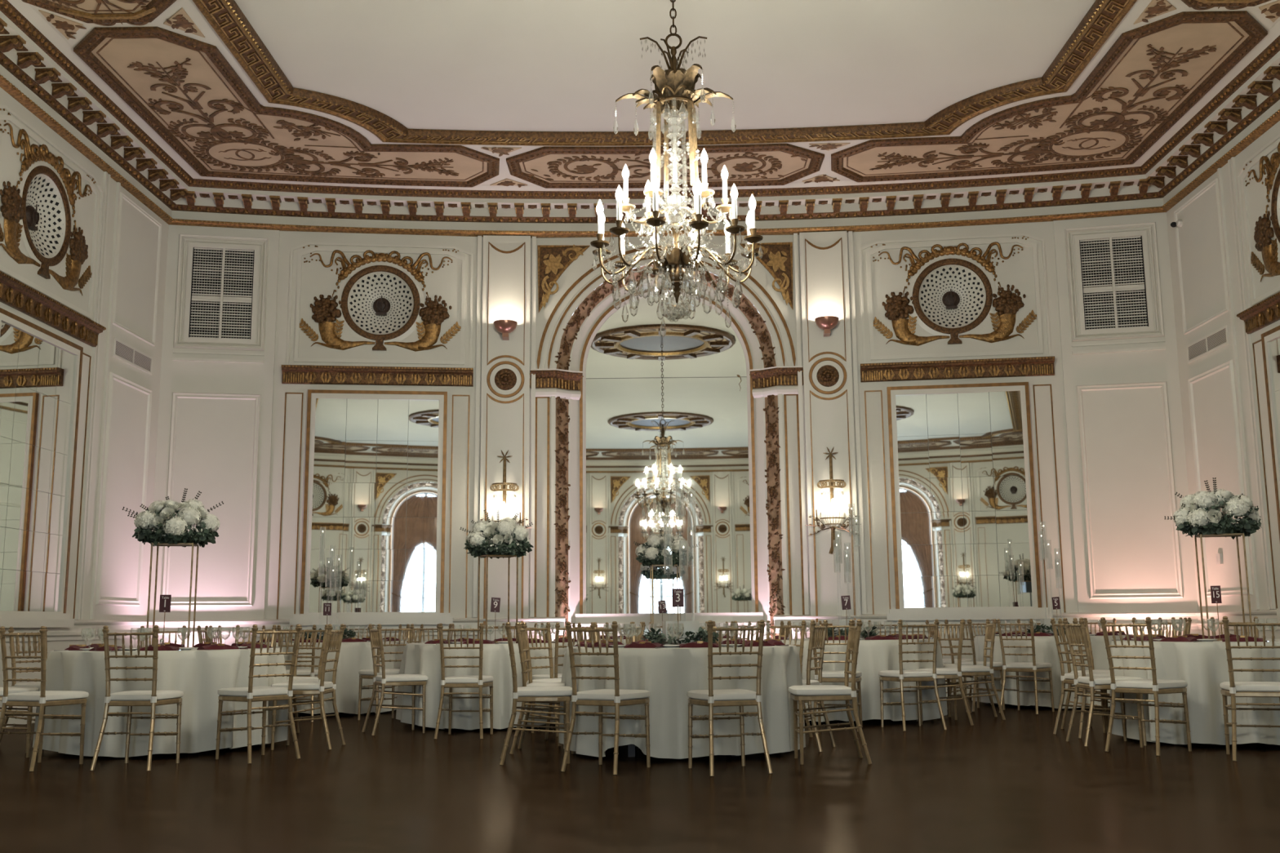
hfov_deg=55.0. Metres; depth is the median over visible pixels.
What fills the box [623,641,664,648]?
folded napkin
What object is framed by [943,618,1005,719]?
chair
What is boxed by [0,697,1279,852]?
floor
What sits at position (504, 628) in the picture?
chair
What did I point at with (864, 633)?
eucalyptus garland
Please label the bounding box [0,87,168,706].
wall
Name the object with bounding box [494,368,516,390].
flower
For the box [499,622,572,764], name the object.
chair
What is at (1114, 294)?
air vent
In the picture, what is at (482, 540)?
flower arrangement
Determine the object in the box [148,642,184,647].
folded napkin
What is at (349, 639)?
folded napkin
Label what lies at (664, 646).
plate
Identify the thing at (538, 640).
folded napkin
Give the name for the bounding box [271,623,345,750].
chair
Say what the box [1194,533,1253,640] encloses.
stand
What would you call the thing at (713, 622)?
chair
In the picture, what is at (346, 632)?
eucalyptus garland
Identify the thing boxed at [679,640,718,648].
folded napkin
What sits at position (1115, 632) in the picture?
folded napkin
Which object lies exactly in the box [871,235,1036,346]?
wall medallion
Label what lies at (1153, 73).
ceiling panel
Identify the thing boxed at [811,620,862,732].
chair
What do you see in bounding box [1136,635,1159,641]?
folded napkin
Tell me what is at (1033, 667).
chair
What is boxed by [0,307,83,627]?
wall mirror
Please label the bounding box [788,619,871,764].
chair
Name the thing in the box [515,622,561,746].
chair
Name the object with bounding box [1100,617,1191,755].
chair
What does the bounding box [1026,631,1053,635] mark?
folded napkin
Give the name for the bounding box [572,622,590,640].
chair
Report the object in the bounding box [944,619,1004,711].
chair
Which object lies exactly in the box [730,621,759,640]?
chair
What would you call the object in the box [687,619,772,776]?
chair
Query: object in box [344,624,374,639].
chair
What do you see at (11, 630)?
chair
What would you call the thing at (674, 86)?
crystal chandelier
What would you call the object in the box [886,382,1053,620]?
wall mirror
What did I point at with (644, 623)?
chair
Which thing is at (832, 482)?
wall sconce
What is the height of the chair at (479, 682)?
0.954 m
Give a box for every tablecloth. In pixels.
[32,647,288,757]
[262,640,407,714]
[395,641,577,730]
[559,644,805,759]
[600,638,730,644]
[763,638,947,722]
[971,635,1125,708]
[1109,639,1279,745]
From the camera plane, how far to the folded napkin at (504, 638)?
12.40 m
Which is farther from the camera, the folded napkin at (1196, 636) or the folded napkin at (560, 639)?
the folded napkin at (560, 639)
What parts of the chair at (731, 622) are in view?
leg, rail, leg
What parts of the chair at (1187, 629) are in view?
leg, leg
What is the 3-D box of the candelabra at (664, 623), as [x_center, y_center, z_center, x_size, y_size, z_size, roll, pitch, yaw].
[0.305,1.001,9.323,0.257,1.308,0.207,0,-9,-6]
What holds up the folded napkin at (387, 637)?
on the tablecloth at (353, 657)
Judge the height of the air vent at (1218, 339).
0.225 m
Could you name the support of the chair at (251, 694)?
on the floor
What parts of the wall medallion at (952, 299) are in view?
lattice dish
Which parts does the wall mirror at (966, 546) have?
mirror pane, mirror pane, mirror pane, mirror pane, mirror pane, mirror pane, mirror pane, mirror pane, mirror pane, mirror pane, mirror pane, mirror pane, sill, mirror pane, mirror pane, mirror pane, mirror pane, mirror pane, mirror pane, mirror pane, mirror pane, mirror pane, mirror pane, mirror pane, mirror pane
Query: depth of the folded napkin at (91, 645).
9.92 m
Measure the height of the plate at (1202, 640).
0.018 m
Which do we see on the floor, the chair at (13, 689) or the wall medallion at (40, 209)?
the chair at (13, 689)
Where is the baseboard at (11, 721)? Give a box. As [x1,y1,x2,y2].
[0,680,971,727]
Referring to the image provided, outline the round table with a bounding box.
[627,744,736,756]
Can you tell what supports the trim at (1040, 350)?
attached to the wall at (1132, 544)
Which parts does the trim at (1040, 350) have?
panel moulding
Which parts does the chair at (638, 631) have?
leg, leg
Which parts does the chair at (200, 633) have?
leg, rail, leg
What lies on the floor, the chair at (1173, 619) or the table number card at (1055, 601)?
the chair at (1173, 619)
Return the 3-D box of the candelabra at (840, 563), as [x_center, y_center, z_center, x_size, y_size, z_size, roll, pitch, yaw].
[2.059,1.437,12.251,0.281,1.346,0.206,1,-9,-11]
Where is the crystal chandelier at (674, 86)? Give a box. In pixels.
[590,0,763,337]
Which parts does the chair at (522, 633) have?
leg, leg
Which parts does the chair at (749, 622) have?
leg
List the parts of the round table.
leg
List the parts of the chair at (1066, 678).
leg, rail, rail, seat, rail, rail, leg, leg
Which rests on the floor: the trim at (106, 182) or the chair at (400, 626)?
the chair at (400, 626)
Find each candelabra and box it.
[315,526,342,638]
[662,472,699,644]
[833,503,861,617]
[1038,524,1065,631]
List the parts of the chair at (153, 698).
leg, leg, rail, rail, rail, rail, seat, leg, leg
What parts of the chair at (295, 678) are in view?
leg, rail, rail, rail, rail, leg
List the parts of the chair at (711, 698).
leg, leg, seat, rail, rail, rail, rail, leg, leg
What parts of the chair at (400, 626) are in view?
leg, leg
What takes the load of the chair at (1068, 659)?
on the floor
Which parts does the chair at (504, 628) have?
leg, leg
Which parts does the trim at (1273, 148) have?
panel moulding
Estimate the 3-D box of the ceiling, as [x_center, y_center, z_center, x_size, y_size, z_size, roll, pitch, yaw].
[0.151,-5.194,3.971,12.984,0.150,25.900,-1,-9,1]
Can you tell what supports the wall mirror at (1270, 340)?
attached to the wall at (1202, 278)
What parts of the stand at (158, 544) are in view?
leg, leg, frame, leg, leg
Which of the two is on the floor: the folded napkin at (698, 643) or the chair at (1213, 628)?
the chair at (1213, 628)
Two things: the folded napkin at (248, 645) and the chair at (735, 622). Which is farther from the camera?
the chair at (735, 622)
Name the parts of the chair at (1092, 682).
leg, rail, rail, rail, rail, leg, seat, leg, leg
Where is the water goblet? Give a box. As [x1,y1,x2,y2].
[672,623,684,648]
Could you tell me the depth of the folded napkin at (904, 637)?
11.67 m
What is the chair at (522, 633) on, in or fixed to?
on the floor
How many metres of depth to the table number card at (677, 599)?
9.14 m
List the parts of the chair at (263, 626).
leg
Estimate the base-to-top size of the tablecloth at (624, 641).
0.753 m
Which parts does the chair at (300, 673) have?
leg, rail, rail, seat, rail, leg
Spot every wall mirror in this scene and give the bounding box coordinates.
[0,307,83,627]
[288,389,453,626]
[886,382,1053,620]
[1261,325,1279,617]
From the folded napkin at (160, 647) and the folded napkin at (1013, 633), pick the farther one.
the folded napkin at (1013, 633)
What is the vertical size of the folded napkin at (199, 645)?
0.043 m
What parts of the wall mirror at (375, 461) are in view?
mirror pane, mirror pane, mirror pane, mirror pane, mirror pane, mirror pane, mirror pane, mirror pane, mirror pane, mirror pane, mirror pane, mirror pane, sill, mirror pane, mirror pane, mirror pane, mirror pane, mirror pane, mirror pane, mirror pane, mirror pane, mirror pane, mirror pane, mirror pane, mirror pane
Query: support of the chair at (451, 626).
on the floor
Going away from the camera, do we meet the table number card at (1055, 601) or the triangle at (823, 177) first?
the table number card at (1055, 601)
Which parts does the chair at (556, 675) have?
leg, leg, rail, rail, leg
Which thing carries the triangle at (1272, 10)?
attached to the ceiling
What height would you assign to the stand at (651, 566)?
0.832 m
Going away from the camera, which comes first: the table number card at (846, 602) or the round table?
the round table
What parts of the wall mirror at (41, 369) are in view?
mirror pane, mirror pane, mirror pane, mirror pane, mirror pane, mirror pane, mirror pane, mirror pane, mirror pane, mirror pane, mirror pane, mirror pane, mirror pane, mirror pane, sill, mirror pane, mirror pane, mirror pane, mirror pane, mirror pane, mirror pane, mirror pane, mirror pane, mirror pane, mirror pane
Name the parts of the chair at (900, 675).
leg, leg, seat, rail, rail, rail, rail, leg, leg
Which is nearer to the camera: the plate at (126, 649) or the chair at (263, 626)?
the plate at (126, 649)
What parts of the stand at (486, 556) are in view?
leg, leg, frame, leg, leg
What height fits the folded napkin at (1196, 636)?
0.043 m
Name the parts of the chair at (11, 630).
leg, rail, rail, rail, rail, leg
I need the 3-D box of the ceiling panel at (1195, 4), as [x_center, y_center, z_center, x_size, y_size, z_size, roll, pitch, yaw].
[5.404,-4.217,9.666,1.419,0.060,4.176,-1,-9,1]
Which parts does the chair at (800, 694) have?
leg, leg, seat, leg, leg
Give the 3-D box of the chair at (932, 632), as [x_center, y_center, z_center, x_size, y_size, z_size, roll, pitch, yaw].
[3.616,2.730,14.306,0.509,0.954,0.422,-6,-10,29]
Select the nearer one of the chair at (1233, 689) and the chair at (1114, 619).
the chair at (1233, 689)
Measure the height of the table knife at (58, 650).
0.008 m
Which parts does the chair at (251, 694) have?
leg, leg, seat, leg, rail, rail, rail, rail, leg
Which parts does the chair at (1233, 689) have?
leg, leg, seat, rail, rail, rail, rail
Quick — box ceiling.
[27,0,1279,186]
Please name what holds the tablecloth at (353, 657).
on the round table
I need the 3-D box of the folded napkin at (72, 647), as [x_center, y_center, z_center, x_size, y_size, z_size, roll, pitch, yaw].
[-4.322,1.700,9.453,0.133,0.043,0.280,2,-9,-13]
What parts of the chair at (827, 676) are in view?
leg, leg, rail, rail, rail, rail, seat, leg, leg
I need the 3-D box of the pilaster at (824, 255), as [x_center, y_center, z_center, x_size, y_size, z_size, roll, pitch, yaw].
[2.479,0.299,16.018,0.784,5.890,0.047,-1,-9,5]
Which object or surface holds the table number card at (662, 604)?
on the tablecloth at (624, 641)
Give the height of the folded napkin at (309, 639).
0.043 m
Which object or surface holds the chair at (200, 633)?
on the floor
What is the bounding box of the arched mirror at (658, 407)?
[571,293,766,639]
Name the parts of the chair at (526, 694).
leg, leg, seat, leg, leg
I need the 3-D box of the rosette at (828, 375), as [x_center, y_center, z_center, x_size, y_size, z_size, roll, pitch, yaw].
[2.467,-0.670,16.133,0.496,0.496,0.056,-1,-9,5]
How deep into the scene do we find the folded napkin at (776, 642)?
9.25 m
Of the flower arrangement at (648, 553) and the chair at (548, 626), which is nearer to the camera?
the chair at (548, 626)
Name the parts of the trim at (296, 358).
panel moulding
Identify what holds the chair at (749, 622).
on the floor
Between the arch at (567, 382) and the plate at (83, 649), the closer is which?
the plate at (83, 649)
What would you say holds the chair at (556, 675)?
on the floor
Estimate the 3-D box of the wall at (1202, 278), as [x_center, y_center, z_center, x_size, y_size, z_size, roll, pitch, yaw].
[6.620,-1.947,3.360,0.001,6.663,24.352,-1,-9,1]
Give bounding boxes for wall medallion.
[0,107,96,295]
[299,244,461,351]
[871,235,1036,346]
[1243,142,1279,281]
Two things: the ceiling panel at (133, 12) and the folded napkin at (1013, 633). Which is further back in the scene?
the folded napkin at (1013, 633)
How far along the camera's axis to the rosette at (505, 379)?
16.19 m
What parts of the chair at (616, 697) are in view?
leg, rail, rail, rail, rail, leg, seat, leg, leg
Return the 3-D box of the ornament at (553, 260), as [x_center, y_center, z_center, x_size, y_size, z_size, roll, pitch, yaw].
[-1.024,-1.989,16.520,0.710,0.942,0.039,-1,-9,1]
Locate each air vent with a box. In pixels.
[112,337,152,374]
[183,242,259,344]
[1074,230,1154,334]
[1186,324,1228,363]
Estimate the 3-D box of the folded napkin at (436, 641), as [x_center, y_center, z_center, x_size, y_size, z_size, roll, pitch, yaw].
[-1.841,1.979,11.318,0.280,0.043,0.134,-6,-11,32]
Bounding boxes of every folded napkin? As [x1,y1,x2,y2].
[65,644,89,650]
[88,644,103,647]
[88,644,122,651]
[139,644,179,650]
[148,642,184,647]
[194,642,225,647]
[196,644,239,649]
[231,641,251,646]
[240,642,271,648]
[256,638,277,642]
[299,638,322,642]
[342,637,366,642]
[361,636,370,640]
[382,636,399,640]
[424,639,452,644]
[450,637,472,641]
[462,639,495,644]
[493,637,515,641]
[515,638,547,643]
[553,637,573,642]
[574,640,595,646]
[586,641,613,647]
[597,640,623,644]
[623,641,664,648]
[630,639,667,644]
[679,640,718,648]
[720,638,746,644]
[737,640,774,646]
[763,639,785,644]
[775,635,786,639]
[825,635,848,639]
[865,635,897,639]
[888,634,902,636]
[896,634,922,639]
[914,634,928,638]
[1001,631,1025,635]
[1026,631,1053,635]
[1094,631,1118,635]
[1114,631,1125,635]
[1122,635,1140,639]
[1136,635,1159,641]
[1143,634,1166,639]
[1160,635,1197,641]
[1182,634,1212,639]
[1210,633,1239,638]
[1222,635,1262,641]
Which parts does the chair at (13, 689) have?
leg, leg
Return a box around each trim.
[0,0,1279,238]
[0,104,103,618]
[0,609,1279,642]
[75,171,161,619]
[161,234,269,606]
[192,0,1137,146]
[276,242,473,619]
[472,235,536,640]
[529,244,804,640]
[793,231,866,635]
[858,233,1065,614]
[1064,222,1183,599]
[1173,156,1275,609]
[1235,133,1279,609]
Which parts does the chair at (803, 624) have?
leg, rail, leg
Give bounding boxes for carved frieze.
[0,271,106,346]
[281,364,473,386]
[860,355,1054,382]
[1236,291,1279,333]
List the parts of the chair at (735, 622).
rail, leg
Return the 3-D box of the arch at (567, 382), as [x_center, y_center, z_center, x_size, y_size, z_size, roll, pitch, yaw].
[0.362,0.518,16.209,3.622,5.974,0.370,-1,-9,1]
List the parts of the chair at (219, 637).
leg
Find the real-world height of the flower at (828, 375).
0.294 m
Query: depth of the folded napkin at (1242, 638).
8.99 m
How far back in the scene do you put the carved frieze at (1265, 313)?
13.20 m
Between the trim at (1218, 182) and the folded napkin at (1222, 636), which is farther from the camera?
the trim at (1218, 182)
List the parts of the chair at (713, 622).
leg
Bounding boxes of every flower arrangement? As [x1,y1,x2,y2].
[122,488,223,547]
[459,508,533,559]
[633,522,697,568]
[1164,477,1262,539]
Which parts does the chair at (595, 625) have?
leg, rail, leg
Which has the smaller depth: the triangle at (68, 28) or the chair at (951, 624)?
the triangle at (68, 28)
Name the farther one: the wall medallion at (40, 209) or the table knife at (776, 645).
the wall medallion at (40, 209)
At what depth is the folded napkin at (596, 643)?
8.81 m
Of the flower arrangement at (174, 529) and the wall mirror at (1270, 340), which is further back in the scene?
the wall mirror at (1270, 340)
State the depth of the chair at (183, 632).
11.08 m
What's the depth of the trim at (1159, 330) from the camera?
15.60 m
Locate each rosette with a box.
[486,360,524,397]
[808,357,846,394]
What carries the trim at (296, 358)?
attached to the wall at (1132, 544)
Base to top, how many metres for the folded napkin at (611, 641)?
0.043 m
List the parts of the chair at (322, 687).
leg, leg, seat, leg, rail, rail, rail, rail, leg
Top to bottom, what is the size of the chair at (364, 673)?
0.954 m
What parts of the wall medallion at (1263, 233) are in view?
lattice dish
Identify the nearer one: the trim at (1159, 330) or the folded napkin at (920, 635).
the folded napkin at (920, 635)
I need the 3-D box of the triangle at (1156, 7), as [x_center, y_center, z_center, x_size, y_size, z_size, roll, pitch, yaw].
[4.903,-3.928,11.572,0.290,0.019,0.580,-1,-9,1]
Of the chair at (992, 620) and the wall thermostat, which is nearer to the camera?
the wall thermostat
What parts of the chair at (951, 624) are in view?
rail, rail, rail, rail, leg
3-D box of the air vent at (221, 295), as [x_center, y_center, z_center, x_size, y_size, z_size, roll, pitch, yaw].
[-5.433,-1.717,16.003,0.886,1.324,0.152,1,-9,-11]
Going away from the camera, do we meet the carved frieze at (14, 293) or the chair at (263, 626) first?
the carved frieze at (14, 293)
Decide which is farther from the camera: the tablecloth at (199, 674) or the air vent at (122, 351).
the air vent at (122, 351)
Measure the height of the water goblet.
0.168 m
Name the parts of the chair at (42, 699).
leg, rail, rail, rail, rail, leg, leg, seat, leg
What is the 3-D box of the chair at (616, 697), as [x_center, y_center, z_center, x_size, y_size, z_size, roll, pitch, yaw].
[-0.210,1.761,8.071,0.422,0.954,0.509,-6,-10,29]
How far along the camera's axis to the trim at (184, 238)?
15.76 m
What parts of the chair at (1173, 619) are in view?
leg, rail, leg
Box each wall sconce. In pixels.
[480,450,532,542]
[493,319,517,340]
[804,446,861,554]
[814,315,839,336]
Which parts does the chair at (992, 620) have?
leg, rail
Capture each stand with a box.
[146,542,199,648]
[477,554,518,643]
[649,564,680,638]
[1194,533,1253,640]
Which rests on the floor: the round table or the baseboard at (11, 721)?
the round table
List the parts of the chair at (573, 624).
leg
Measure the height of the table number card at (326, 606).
0.423 m
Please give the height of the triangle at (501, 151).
0.019 m
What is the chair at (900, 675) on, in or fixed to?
on the floor
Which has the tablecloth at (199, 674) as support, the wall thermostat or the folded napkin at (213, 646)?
the folded napkin at (213, 646)
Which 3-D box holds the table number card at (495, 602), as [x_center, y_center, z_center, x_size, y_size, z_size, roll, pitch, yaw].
[-1.368,1.832,11.628,0.071,0.426,0.066,-7,-11,35]
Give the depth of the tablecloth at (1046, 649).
13.01 m
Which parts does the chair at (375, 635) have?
leg, leg, seat, leg, leg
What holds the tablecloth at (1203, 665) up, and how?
on the round table
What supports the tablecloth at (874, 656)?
on the round table
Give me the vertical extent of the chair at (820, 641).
0.954 m
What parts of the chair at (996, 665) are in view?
leg, rail, rail, leg, leg, seat, leg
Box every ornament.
[537,244,590,312]
[739,241,792,309]
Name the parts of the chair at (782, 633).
leg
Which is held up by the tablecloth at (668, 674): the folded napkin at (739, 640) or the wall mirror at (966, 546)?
the folded napkin at (739, 640)
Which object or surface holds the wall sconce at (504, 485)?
attached to the wall at (1132, 544)
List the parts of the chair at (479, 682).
leg, leg, rail, rail, rail, rail, seat, leg, leg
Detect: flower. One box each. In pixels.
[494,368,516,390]
[816,364,839,386]
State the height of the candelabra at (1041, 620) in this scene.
1.282 m
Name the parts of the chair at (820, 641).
leg, rail, rail, rail, rail, leg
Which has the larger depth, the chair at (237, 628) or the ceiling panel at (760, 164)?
the ceiling panel at (760, 164)
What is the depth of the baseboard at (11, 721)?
12.13 m
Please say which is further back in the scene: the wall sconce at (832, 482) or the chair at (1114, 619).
the wall sconce at (832, 482)
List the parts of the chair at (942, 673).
leg, seat, leg, leg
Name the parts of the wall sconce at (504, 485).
candle bulb, candle bulb, lamp shade, openwork crown, candle bulb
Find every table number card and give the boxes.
[159,595,171,644]
[323,603,331,624]
[490,597,500,643]
[657,600,666,631]
[671,588,684,639]
[840,595,851,635]
[1051,596,1060,634]
[1210,585,1222,640]
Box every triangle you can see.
[38,8,86,39]
[163,7,204,37]
[480,146,521,156]
[489,177,527,187]
[801,173,839,183]
[808,142,850,151]
[1133,0,1176,24]
[1258,0,1279,22]
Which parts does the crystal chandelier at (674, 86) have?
candle bulb, candle bulb, candle bulb, candle bulb, arm, arm, arm, arm, arm, candle bulb, candle bulb, candle bulb, arm, arm, arm, arm, chain, stem, arm, arm, arm, arm, candle bulb, candle bulb, arm, arm, arm, candle bulb, arm, candle bulb, arm, candle bulb, candle bulb, candle bulb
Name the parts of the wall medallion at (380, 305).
lattice dish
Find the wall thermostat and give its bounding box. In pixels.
[1215,553,1222,564]
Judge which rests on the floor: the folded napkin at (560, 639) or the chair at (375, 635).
the chair at (375, 635)
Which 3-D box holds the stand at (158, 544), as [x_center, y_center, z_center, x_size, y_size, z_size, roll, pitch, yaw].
[-3.730,1.354,9.812,0.322,0.832,0.229,1,-9,-9]
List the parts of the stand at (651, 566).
leg, leg, frame, leg, leg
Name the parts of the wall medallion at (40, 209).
lattice dish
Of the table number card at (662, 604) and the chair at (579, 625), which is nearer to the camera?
the chair at (579, 625)
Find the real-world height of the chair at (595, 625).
0.954 m
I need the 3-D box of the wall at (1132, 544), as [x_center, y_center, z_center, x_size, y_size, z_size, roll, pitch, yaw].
[0.352,0.104,15.803,12.966,6.663,0.754,-1,-9,1]
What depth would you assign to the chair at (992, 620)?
15.05 m
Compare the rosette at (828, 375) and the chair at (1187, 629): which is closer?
the chair at (1187, 629)
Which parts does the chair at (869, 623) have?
rail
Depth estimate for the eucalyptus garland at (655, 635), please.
9.10 m
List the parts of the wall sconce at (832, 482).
arm, candle bulb, openwork crown, lamp shade, candle bulb, bowl frame, candle bulb, arm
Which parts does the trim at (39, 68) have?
bead moulding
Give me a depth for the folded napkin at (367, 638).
14.22 m
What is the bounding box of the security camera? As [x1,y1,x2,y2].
[1170,219,1182,226]
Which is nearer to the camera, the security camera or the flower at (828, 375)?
the security camera
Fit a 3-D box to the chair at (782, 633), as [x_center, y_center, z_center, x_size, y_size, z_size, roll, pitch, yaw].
[1.416,2.631,13.570,0.509,0.954,0.422,-4,-10,19]
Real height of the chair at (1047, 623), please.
0.954 m
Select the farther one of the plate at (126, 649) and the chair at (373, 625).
the chair at (373, 625)
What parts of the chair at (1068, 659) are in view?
leg, rail, leg, leg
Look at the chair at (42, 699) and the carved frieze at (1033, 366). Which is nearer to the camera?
the chair at (42, 699)
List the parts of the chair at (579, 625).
leg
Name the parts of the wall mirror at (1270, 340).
frame, mirror pane, mirror pane, sill, mirror pane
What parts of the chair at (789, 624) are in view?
leg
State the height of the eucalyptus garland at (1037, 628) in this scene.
0.151 m
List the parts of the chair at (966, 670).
leg, leg, seat, leg, leg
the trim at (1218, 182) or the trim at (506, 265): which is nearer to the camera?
the trim at (1218, 182)
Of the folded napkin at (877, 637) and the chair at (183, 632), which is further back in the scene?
the folded napkin at (877, 637)
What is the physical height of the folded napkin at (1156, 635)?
0.043 m
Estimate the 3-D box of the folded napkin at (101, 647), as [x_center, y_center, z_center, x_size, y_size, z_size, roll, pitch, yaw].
[-3.959,1.646,9.135,0.280,0.043,0.134,-6,-11,31]
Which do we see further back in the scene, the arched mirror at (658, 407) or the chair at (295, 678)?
the arched mirror at (658, 407)
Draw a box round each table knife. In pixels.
[53,649,68,651]
[776,644,789,646]
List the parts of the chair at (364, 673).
leg, seat, leg, rail, rail, leg, rail, rail, leg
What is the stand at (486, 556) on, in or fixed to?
on the tablecloth at (422, 659)
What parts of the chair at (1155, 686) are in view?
leg, rail, rail, rail, rail, leg, seat, leg, leg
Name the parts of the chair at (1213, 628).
leg, rail, leg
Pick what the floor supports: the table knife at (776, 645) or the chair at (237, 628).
the chair at (237, 628)
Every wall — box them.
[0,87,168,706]
[147,212,1199,679]
[1166,120,1279,639]
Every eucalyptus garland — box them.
[302,628,356,639]
[640,625,719,644]
[821,625,879,638]
[1026,622,1081,635]
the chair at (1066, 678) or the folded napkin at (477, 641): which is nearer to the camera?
the chair at (1066, 678)
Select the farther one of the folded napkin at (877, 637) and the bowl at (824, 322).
the bowl at (824, 322)
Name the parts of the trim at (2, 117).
panel moulding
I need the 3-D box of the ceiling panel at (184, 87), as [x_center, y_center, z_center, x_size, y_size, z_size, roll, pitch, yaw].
[-3.670,-3.460,13.908,3.842,0.060,4.386,-1,-9,1]
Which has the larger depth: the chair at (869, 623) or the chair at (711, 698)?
the chair at (869, 623)
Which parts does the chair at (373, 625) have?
rail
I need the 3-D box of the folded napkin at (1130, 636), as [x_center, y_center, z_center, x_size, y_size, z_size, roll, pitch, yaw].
[4.021,1.720,10.016,0.133,0.043,0.280,-6,-11,30]
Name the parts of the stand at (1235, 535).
leg, leg, frame, leg, leg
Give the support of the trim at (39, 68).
attached to the wall at (1132, 544)
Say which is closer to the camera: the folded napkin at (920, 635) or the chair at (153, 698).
the chair at (153, 698)
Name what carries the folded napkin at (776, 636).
on the tablecloth at (874, 656)
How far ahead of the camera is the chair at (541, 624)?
13.71 m
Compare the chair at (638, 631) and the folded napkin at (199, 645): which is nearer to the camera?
the folded napkin at (199, 645)
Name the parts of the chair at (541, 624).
leg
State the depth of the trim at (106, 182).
14.01 m
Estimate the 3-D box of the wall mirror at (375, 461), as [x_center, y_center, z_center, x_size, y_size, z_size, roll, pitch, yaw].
[-3.401,1.022,15.786,2.023,3.016,0.090,1,-9,-7]
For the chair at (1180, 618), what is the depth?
12.64 m
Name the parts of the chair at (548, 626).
leg, rail, rail, rail, rail, leg, leg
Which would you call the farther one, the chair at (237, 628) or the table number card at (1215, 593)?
the chair at (237, 628)
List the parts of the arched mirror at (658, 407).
glass, sill, glass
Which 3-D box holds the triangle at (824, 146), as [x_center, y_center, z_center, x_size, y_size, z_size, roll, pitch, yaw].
[2.279,-3.379,14.852,0.490,0.019,0.241,-1,-9,1]
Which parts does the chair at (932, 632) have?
leg, leg, leg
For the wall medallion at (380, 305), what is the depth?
16.28 m
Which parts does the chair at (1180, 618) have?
leg, leg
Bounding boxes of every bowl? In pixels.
[493,319,517,333]
[814,315,839,329]
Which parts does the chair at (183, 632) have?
leg, rail, leg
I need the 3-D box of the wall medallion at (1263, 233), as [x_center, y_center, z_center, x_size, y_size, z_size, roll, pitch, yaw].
[6.802,-2.372,12.582,0.277,1.421,2.166,-1,-9,1]
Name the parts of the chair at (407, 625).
leg, rail, leg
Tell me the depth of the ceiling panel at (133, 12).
11.38 m
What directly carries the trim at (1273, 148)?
attached to the wall at (1202, 278)
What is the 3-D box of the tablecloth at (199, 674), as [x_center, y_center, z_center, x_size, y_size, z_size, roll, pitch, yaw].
[-3.726,2.140,9.709,1.809,0.753,1.798,-7,-11,33]
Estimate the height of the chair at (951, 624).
0.954 m
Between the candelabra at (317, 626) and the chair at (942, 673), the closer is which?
the chair at (942, 673)
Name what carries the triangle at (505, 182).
attached to the ceiling
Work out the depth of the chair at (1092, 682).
9.40 m
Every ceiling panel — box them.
[22,0,176,26]
[73,26,499,186]
[506,143,824,188]
[831,10,1267,182]
[1181,0,1271,9]
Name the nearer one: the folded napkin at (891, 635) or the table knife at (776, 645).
the table knife at (776, 645)
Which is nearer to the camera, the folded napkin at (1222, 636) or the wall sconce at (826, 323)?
the folded napkin at (1222, 636)
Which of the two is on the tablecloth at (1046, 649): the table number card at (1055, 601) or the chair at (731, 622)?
the table number card at (1055, 601)
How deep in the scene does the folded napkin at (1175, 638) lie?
9.25 m
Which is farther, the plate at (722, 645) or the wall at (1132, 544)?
the wall at (1132, 544)
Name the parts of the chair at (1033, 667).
leg, rail, rail, rail, leg, rail, seat, leg, leg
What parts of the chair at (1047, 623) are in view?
rail, leg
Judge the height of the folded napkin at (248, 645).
0.043 m
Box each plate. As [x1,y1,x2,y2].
[80,648,92,651]
[118,648,137,651]
[178,647,195,650]
[497,641,515,644]
[609,644,625,648]
[662,644,679,648]
[721,644,742,647]
[1196,639,1217,641]
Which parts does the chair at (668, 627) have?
rail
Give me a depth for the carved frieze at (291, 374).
16.03 m
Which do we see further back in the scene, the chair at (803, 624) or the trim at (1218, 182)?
the trim at (1218, 182)
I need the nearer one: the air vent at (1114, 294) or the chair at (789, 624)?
the chair at (789, 624)
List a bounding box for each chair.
[0,626,48,743]
[0,626,88,771]
[0,686,39,757]
[89,625,183,770]
[140,625,186,647]
[196,625,213,643]
[204,626,222,644]
[215,624,301,764]
[235,624,276,647]
[262,625,293,639]
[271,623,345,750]
[276,624,321,722]
[287,624,329,734]
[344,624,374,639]
[357,623,414,722]
[361,623,428,735]
[397,624,423,643]
[406,623,439,643]
[434,622,493,738]
[446,623,454,639]
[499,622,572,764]
[502,622,537,638]
[510,622,574,754]
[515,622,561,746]
[531,622,593,736]
[540,622,551,640]
[560,621,650,774]
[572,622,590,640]
[577,622,608,640]
[592,622,635,644]
[627,622,644,644]
[640,622,645,639]
[648,622,679,635]
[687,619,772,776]
[693,621,737,641]
[704,621,718,644]
[724,621,751,639]
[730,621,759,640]
[765,620,813,737]
[780,621,789,637]
[787,620,822,639]
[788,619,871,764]
[801,619,835,751]
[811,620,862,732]
[867,620,902,635]
[878,619,946,731]
[915,618,973,725]
[924,619,976,702]
[937,620,971,713]
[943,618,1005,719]
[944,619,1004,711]
[966,619,993,698]
[996,618,1054,714]
[1017,618,1049,632]
[1050,617,1110,738]
[1057,617,1110,732]
[1062,617,1146,746]
[1087,617,1115,634]
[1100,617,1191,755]
[1131,617,1176,637]
[1158,617,1182,638]
[1182,617,1191,635]
[1209,616,1258,638]
[1219,616,1279,761]
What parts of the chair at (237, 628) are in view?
leg, rail, leg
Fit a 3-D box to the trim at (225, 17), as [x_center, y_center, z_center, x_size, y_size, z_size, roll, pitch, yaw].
[0.152,-5.074,3.952,8.674,0.092,21.800,-1,-9,1]
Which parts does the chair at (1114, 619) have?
rail, leg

